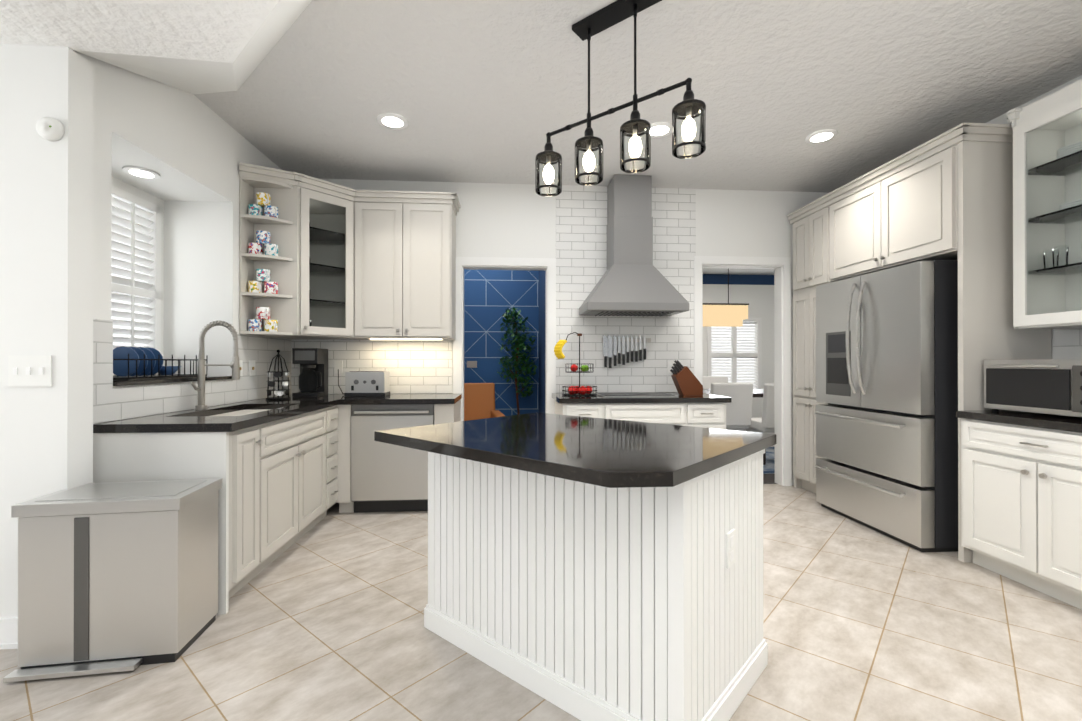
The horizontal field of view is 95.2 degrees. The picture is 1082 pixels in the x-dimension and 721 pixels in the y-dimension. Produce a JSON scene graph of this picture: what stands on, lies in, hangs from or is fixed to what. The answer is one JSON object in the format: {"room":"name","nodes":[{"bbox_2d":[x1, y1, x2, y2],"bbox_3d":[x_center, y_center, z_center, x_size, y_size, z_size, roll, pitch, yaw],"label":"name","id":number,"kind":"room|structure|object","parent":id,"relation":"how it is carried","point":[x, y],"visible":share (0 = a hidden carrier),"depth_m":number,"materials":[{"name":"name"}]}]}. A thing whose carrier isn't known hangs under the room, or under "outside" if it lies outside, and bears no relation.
{"room":"kitchen","nodes":[
{"label":"kitchen","id":0,"kind":"room"},
{"bbox_2d":[0,44,93,617],"bbox_3d":[-4.531,-0.066,1.955,5.072,2.520,0.149,0,0,-4],"label":"wall","id":1,"kind":"structure","parent":0,"point":[46,255],"depth_m":2.08,"materials":[{"name":"white paint"}]},
{"bbox_2d":[0,617,17,648],"bbox_3d":[-4.523,1.134,1.942,5.086,0.120,0.171,0,0,-4],"label":"baseboard","id":2,"kind":"structure","parent":1,"relation":"attached to","point":[9,633],"depth_m":2.05,"materials":[{"name":"white wood"}]},
{"bbox_2d":[8,356,51,386],"bbox_3d":[-2.140,0.044,2.066,0.165,0.130,0.012,0,0,-4],"label":"light switch","id":3,"kind":"object","parent":1,"relation":"attached to","point":[29,371],"visible":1,"depth_m":2.06,"materials":[{"name":"white plastic"}]},
{"bbox_2d":[36,117,64,141],"bbox_3d":[-2.057,-0.971,2.061,0.096,0.096,0.039,0,0,-4],"label":"smoke detector","id":4,"kind":"object","parent":1,"relation":"attached to","point":[50,129],"visible":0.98,"depth_m":2.05,"materials":[{"name":"white plastic"}]},
{"bbox_2d":[0,0,311,93],"bbox_3d":[-1.931,-1.487,-0.485,9.950,0.308,7.035,0,0,-4],"label":"ceiling soffit","id":5,"kind":"structure","parent":0,"point":[200,46],"depth_m":2.01,"materials":[{"name":"white paint"}]},
{"bbox_2d":[73,50,290,423],"bbox_3d":[-2.423,-0.217,3.283,0.584,2.830,2.195,0,0,-4],"label":"wall","id":6,"kind":"structure","parent":0,"point":[193,150],"depth_m":3.18,"materials":[{"name":"white paint"}]},
{"bbox_2d":[111,185,160,352],"bbox_3d":[-2.659,-0.498,2.903,0.177,1.310,1.173,0,0,-4],"label":"kitchen window","id":7,"kind":"structure","parent":6,"relation":"in","point":[136,270],"depth_m":3.20,"materials":[{"name":"white"}]},
{"bbox_2d":[122,166,159,178],"bbox_3d":[-2.355,-1.106,2.912,0.170,0.013,0.183,0,0,-4],"label":"recessed light","id":8,"kind":"object","parent":6,"relation":"in","point":[141,172],"visible":0.98,"depth_m":2.89,"materials":[{"name":"white plastic"}]},
{"bbox_2d":[113,346,207,379],"bbox_3d":[-2.356,0.013,2.914,0.351,0.185,0.688,0,0,-4],"label":"dish rack","id":9,"kind":"object","parent":6,"relation":"on","point":[135,363],"visible":0.69,"depth_m":2.84,"materials":[{"name":"black metal"}]},
{"bbox_2d":[239,360,242,375],"bbox_3d":[-2.154,0.056,3.528,0.012,0.115,0.075,0,0,-4],"label":"outlet","id":10,"kind":"object","parent":6,"relation":"attached to","point":[240,361],"depth_m":3.55,"materials":[{"name":"white plastic"}]},
{"bbox_2d":[249,360,254,375],"bbox_3d":[-2.166,0.056,3.710,0.012,0.115,0.075,0,0,-4],"label":"outlet","id":11,"kind":"object","parent":6,"relation":"attached to","point":[251,362],"depth_m":3.69,"materials":[{"name":"white plastic"}]},
{"bbox_2d":[464,269,544,415],"bbox_3d":[-0.786,-0.262,5.327,1.846,2.930,1.384,0,0,-4],"label":"wall","id":12,"kind":"structure","parent":0,"point":[491,297],"depth_m":5.93,"materials":[{"name":"blue paint"}]},
{"bbox_2d":[0,474,1081,720],"bbox_3d":[-0.617,1.221,2.844,13.052,0.050,13.500,0,0,-4],"label":"floor","id":13,"kind":"structure","parent":0,"point":[322,620],"depth_m":2.04,"materials":[{"name":"tile"}]},
{"bbox_2d":[3,478,221,682],"bbox_3d":[-1.728,0.868,2.049,0.576,0.653,0.389,0,0,-10],"label":"trash can","id":14,"kind":"object","parent":13,"relation":"on","point":[117,576],"visible":0.98,"depth_m":1.92,"materials":[{"name":"silver metal"}]},
{"bbox_2d":[93,412,264,611],"bbox_3d":[-1.780,0.745,2.472,0.626,0.900,0.226,0,0,-4],"label":"base cabinet","id":15,"kind":"object","parent":13,"relation":"on","point":[238,437],"depth_m":2.40,"materials":[{"name":"grey paint"}]},
{"bbox_2d":[150,400,328,567],"bbox_3d":[-1.822,0.747,3.059,0.626,0.900,0.952,0,0,-4],"label":"base cabinet","id":16,"kind":"object","parent":13,"relation":"on","point":[291,471],"depth_m":3.07,"materials":[{"name":"grey paint"}]},
{"bbox_2d":[256,396,340,512],"bbox_3d":[-1.865,0.749,3.657,0.626,0.900,0.247,0,0,-4],"label":"base cabinet","id":17,"kind":"object","parent":13,"relation":"on","point":[334,401],"depth_m":3.76,"materials":[{"name":"grey paint"}]},
{"bbox_2d":[266,350,290,399],"bbox_3d":[-2.026,0.107,3.807,0.170,0.382,0.183,0,0,-4],"label":"carousel","id":18,"kind":"object","parent":17,"relation":"on","point":[278,374],"visible":1,"depth_m":3.78,"materials":[{"name":"black metal"}]},
{"bbox_2d":[292,348,327,396],"bbox_3d":[-1.938,0.099,4.186,0.227,0.400,0.253,0,0,-4],"label":"coffee maker","id":19,"kind":"object","parent":17,"relation":"on","point":[313,375],"visible":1,"depth_m":4.18,"materials":[{"name":"black plastic"}]},
{"bbox_2d":[349,394,444,512],"bbox_3d":[-1.178,0.750,4.154,0.624,0.900,0.638,0,0,-4],"label":"dishwasher","id":20,"kind":"object","parent":13,"relation":"on","point":[383,477],"depth_m":3.84,"materials":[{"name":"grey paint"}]},
{"bbox_2d":[338,369,389,396],"bbox_3d":[-1.554,0.189,4.254,0.488,0.221,0.325,0,0,-4],"label":"toaster","id":21,"kind":"object","parent":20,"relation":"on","point":[366,383],"visible":1,"depth_m":4.11,"materials":[{"name":"silver metal"}]},
{"bbox_2d":[464,383,504,420],"bbox_3d":[-0.792,0.729,5.275,0.762,0.949,0.848,0,0,-11],"label":"leather armchair","id":22,"kind":"object","parent":13,"relation":"on","point":[479,400],"visible":0.08,"depth_m":5.55,"materials":[{"name":"brown leather"}]},
{"bbox_2d":[497,307,536,414],"bbox_3d":[-0.269,0.299,5.651,0.492,1.809,0.497,0,0,-4],"label":"ficus tree","id":23,"kind":"object","parent":13,"relation":"on","point":[521,346],"visible":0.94,"depth_m":5.63,"materials":[{"name":"green plant"}]},
{"bbox_2d":[555,400,607,418],"bbox_3d":[0.312,0.770,4.244,0.325,0.860,0.693,0,0,-4],"label":"base cabinet","id":24,"kind":"object","parent":13,"relation":"on","point":[584,408],"depth_m":3.91,"materials":[{"name":"white paint"}]},
{"bbox_2d":[424,488,767,720],"bbox_3d":[0.182,0.764,2.077,1.391,0.860,1.397,0,0,-4],"label":"kitchen island","id":25,"kind":"object","parent":13,"relation":"on","point":[581,568],"depth_m":1.65,"materials":[{"name":"white paint"}]},
{"bbox_2d":[374,412,775,491],"bbox_3d":[0.120,0.314,2.053,1.622,0.040,1.542,0,0,-4],"label":"island countertop","id":26,"kind":"structure","parent":25,"relation":"on","point":[530,452],"depth_m":1.78,"materials":[{"name":"black stone"}]},
{"bbox_2d":[608,400,687,425],"bbox_3d":[0.808,0.770,4.279,0.670,0.860,0.693,0,0,-4],"label":"base cabinet","id":27,"kind":"object","parent":13,"relation":"on","point":[672,412],"depth_m":3.94,"materials":[{"name":"white paint"}]},
{"bbox_2d":[552,392,731,403],"bbox_3d":[0.817,0.320,4.276,1.398,0.040,0.703,0,0,-4],"label":"countertop","id":28,"kind":"structure","parent":27,"relation":"on","point":[609,395],"depth_m":4.03,"materials":[{"name":"black stone"}]},
{"bbox_2d":[554,332,596,395],"bbox_3d":[0.298,0.027,4.233,0.372,0.543,0.265,0,0,-4],"label":"fruit basket","id":29,"kind":"object","parent":28,"relation":"on","point":[574,390],"visible":0.98,"depth_m":4.19,"materials":[{"name":"black metal"}]},
{"bbox_2d":[670,360,702,395],"bbox_3d":[1.252,0.148,4.267,0.259,0.302,0.119,0,0,-4],"label":"knife block","id":30,"kind":"object","parent":28,"relation":"on","point":[686,381],"visible":1,"depth_m":4.21,"materials":[{"name":"brown wood"}]},
{"bbox_2d":[688,400,731,429],"bbox_3d":[1.313,0.770,4.316,0.343,0.860,0.693,0,0,-4],"label":"base cabinet","id":31,"kind":"object","parent":13,"relation":"on","point":[705,410],"depth_m":3.98,"materials":[{"name":"white paint"}]},
{"bbox_2d":[763,447,774,473],"bbox_3d":[3.171,1.200,6.828,3.312,0.012,3.079,0,0,-4],"label":"dining rug","id":32,"kind":"object","parent":13,"relation":"on","point":[769,467],"visible":0.04,"depth_m":5.78,"materials":[{"name":"blue fabric"}]},
{"bbox_2d":[703,376,727,388],"bbox_3d":[2.934,0.732,8.083,0.482,0.931,0.635,0,0,-4],"label":"dining chair","id":33,"kind":"object","parent":32,"relation":"on","point":[708,381],"depth_m":8.30,"materials":[{"name":"white fabric"}]},
{"bbox_2d":[710,383,752,430],"bbox_3d":[2.196,0.726,5.989,0.482,0.931,0.635,0,0,-4],"label":"dining chair","id":34,"kind":"object","parent":32,"relation":"on","point":[738,412],"visible":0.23,"depth_m":5.71,"materials":[{"name":"white fabric"}]},
{"bbox_2d":[703,389,763,396],"bbox_3d":[2.880,0.816,7.049,2.254,0.757,1.085,0,0,-4],"label":"dining table","id":35,"kind":"object","parent":32,"relation":"on","point":[757,392],"visible":0.02,"depth_m":6.74,"materials":[{"name":"black wood"}]},
{"bbox_2d":[746,384,774,464],"bbox_3d":[2.738,0.726,5.793,0.501,0.931,0.648,0,0,-4],"label":"dining chair","id":36,"kind":"object","parent":32,"relation":"on","point":[764,423],"visible":0.27,"depth_m":5.53,"materials":[{"name":"white fabric"}]},
{"bbox_2d":[787,196,822,493],"bbox_3d":[2.660,-0.092,4.431,0.616,2.584,0.576,0,0,-4],"label":"tall cabinet","id":37,"kind":"object","parent":13,"relation":"on","point":[807,220],"depth_m":4.44,"materials":[{"name":"grey paint"}]},
{"bbox_2d":[815,260,957,551],"bbox_3d":[2.624,0.286,3.596,0.776,1.825,1.039,0,0,-4],"label":"refrigerator","id":38,"kind":"object","parent":13,"relation":"on","point":[887,392],"visible":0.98,"depth_m":3.28,"materials":[{"name":"grey metal"}]},
{"bbox_2d":[823,123,1051,457],"bbox_3d":[2.726,-0.094,3.522,0.616,2.584,1.248,0,0,-4],"label":"tall cabinet","id":39,"kind":"object","parent":13,"relation":"on","point":[995,210],"depth_m":2.98,"materials":[{"name":"grey paint"}]},
{"bbox_2d":[956,407,1081,609],"bbox_3d":[2.793,0.745,2.517,0.626,0.900,0.863,0,0,-4],"label":"base cabinet","id":40,"kind":"object","parent":13,"relation":"on","point":[1020,473],"depth_m":2.56,"materials":[{"name":"grey paint"}]},
{"bbox_2d":[984,359,1081,417],"bbox_3d":[2.823,0.145,2.623,0.471,0.300,0.604,0,0,-4],"label":"microwave","id":41,"kind":"object","parent":40,"relation":"on","point":[1048,386],"visible":0.98,"depth_m":2.62,"materials":[{"name":"silver metal"}]},
{"bbox_2d":[291,178,829,484],"bbox_3d":[0.362,-0.214,4.655,5.442,2.830,0.159,0,0,-4],"label":"wall","id":42,"kind":"structure","parent":0,"point":[566,227],"depth_m":4.59,"materials":[{"name":"white paint"}]},
{"bbox_2d":[334,361,342,372],"bbox_3d":[-1.812,0.058,4.416,0.070,0.115,0.007,0,0,-4],"label":"outlet","id":43,"kind":"object","parent":42,"relation":"attached to","point":[338,365],"depth_m":4.41,"materials":[{"name":"white plastic"}]},
{"bbox_2d":[239,162,460,339],"bbox_3d":[-1.446,-0.798,3.998,1.498,1.215,0.898,0,0,-4],"label":"upper cabinet","id":44,"kind":"object","parent":42,"relation":"attached to","point":[320,259],"visible":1,"depth_m":3.54,"materials":[{"name":"grey paint"}]},
{"bbox_2d":[602,335,650,367],"bbox_3d":[0.797,-0.084,4.598,0.460,0.310,0.034,0,0,-4],"label":"rack","id":45,"kind":"object","parent":42,"relation":"attached to","point":[607,345],"visible":0.9,"depth_m":4.58,"materials":[{"name":"silver metal"}]},
{"bbox_2d":[579,175,688,315],"bbox_3d":[0.803,-1.016,4.374,0.872,1.218,0.488,0,0,-4],"label":"range hood","id":46,"kind":"object","parent":42,"relation":"attached to","point":[633,281],"visible":1,"depth_m":4.31,"materials":[{"name":"silver metal"}]},
{"bbox_2d":[667,361,674,372],"bbox_3d":[1.225,0.064,4.645,0.070,0.115,0.010,0,0,-4],"label":"outlet","id":47,"kind":"object","parent":42,"relation":"attached to","point":[670,365],"visible":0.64,"depth_m":4.64,"materials":[{"name":"white plastic"}]},
{"bbox_2d":[194,0,1081,191],"bbox_3d":[-1.775,-1.691,0.292,10.374,0.100,8.562,0,0,-4],"label":"ceiling","id":48,"kind":"structure","parent":0,"point":[482,91],"depth_m":2.90,"materials":[{"name":"white paint"}]},
{"bbox_2d":[377,113,407,129],"bbox_3d":[-1.009,-1.626,3.358,0.199,0.011,0.214,0,0,-10],"label":"recessed light","id":49,"kind":"object","parent":48,"relation":"in","point":[394,120],"depth_m":3.35,"materials":[{"name":"white plastic"}]},
{"bbox_2d":[535,0,705,196],"bbox_3d":[0.330,-1.252,2.318,0.900,0.762,0.138,0,0,40],"label":"pendant light","id":50,"kind":"object","parent":48,"relation":"hanging from","point":[607,17],"visible":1,"depth_m":2.28,"materials":[{"name":"black metal"}]},
{"bbox_2d":[645,122,671,137],"bbox_3d":[0.831,-1.625,3.483,0.199,0.011,0.214,0,0,5],"label":"recessed light","id":51,"kind":"object","parent":48,"relation":"in","point":[659,128],"depth_m":3.47,"materials":[{"name":"white plastic"}]},
{"bbox_2d":[805,129,837,143],"bbox_3d":[2.037,-1.625,3.587,0.199,0.011,0.214,0,0,-10],"label":"recessed light","id":52,"kind":"object","parent":48,"relation":"in","point":[818,137],"depth_m":3.57,"materials":[{"name":"white"}]},
{"bbox_2d":[703,269,748,326],"bbox_3d":[2.479,-1.056,7.121,0.961,1.128,0.241,0,0,-4],"label":"dining chandelier","id":53,"kind":"object","parent":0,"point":[725,314],"visible":0.77,"depth_m":7.05,"materials":[{"name":"beige fabric"}]},
{"bbox_2d":[703,268,773,417],"bbox_3d":[3.100,-0.257,7.134,5.217,2.930,4.410,0,0,-4],"label":"wall","id":54,"kind":"structure","parent":0,"point":[753,289],"depth_m":9.29,"materials":[{"name":"white paint"}]},
{"bbox_2d":[707,318,761,388],"bbox_3d":[3.622,-0.091,9.320,1.040,1.430,0.176,0,0,-4],"label":"dining room window","id":55,"kind":"structure","parent":54,"relation":"in","point":[731,354],"depth_m":9.29,"materials":[{"name":"white"}]},
{"bbox_2d":[987,75,1081,358],"bbox_3d":[3.306,-0.225,0.611,0.151,2.830,8.392,0,0,-4],"label":"wall","id":56,"kind":"structure","parent":0,"point":[1066,343],"depth_m":2.91,"materials":[{"name":"white paint"}]},
{"bbox_2d":[1003,79,1081,330],"bbox_3d":[2.910,-0.816,2.697,0.365,1.265,0.484,0,0,-4],"label":"upper cabinet","id":57,"kind":"object","parent":56,"relation":"attached to","point":[1042,139],"depth_m":2.84,"materials":[{"name":"grey paint"}]}
]}

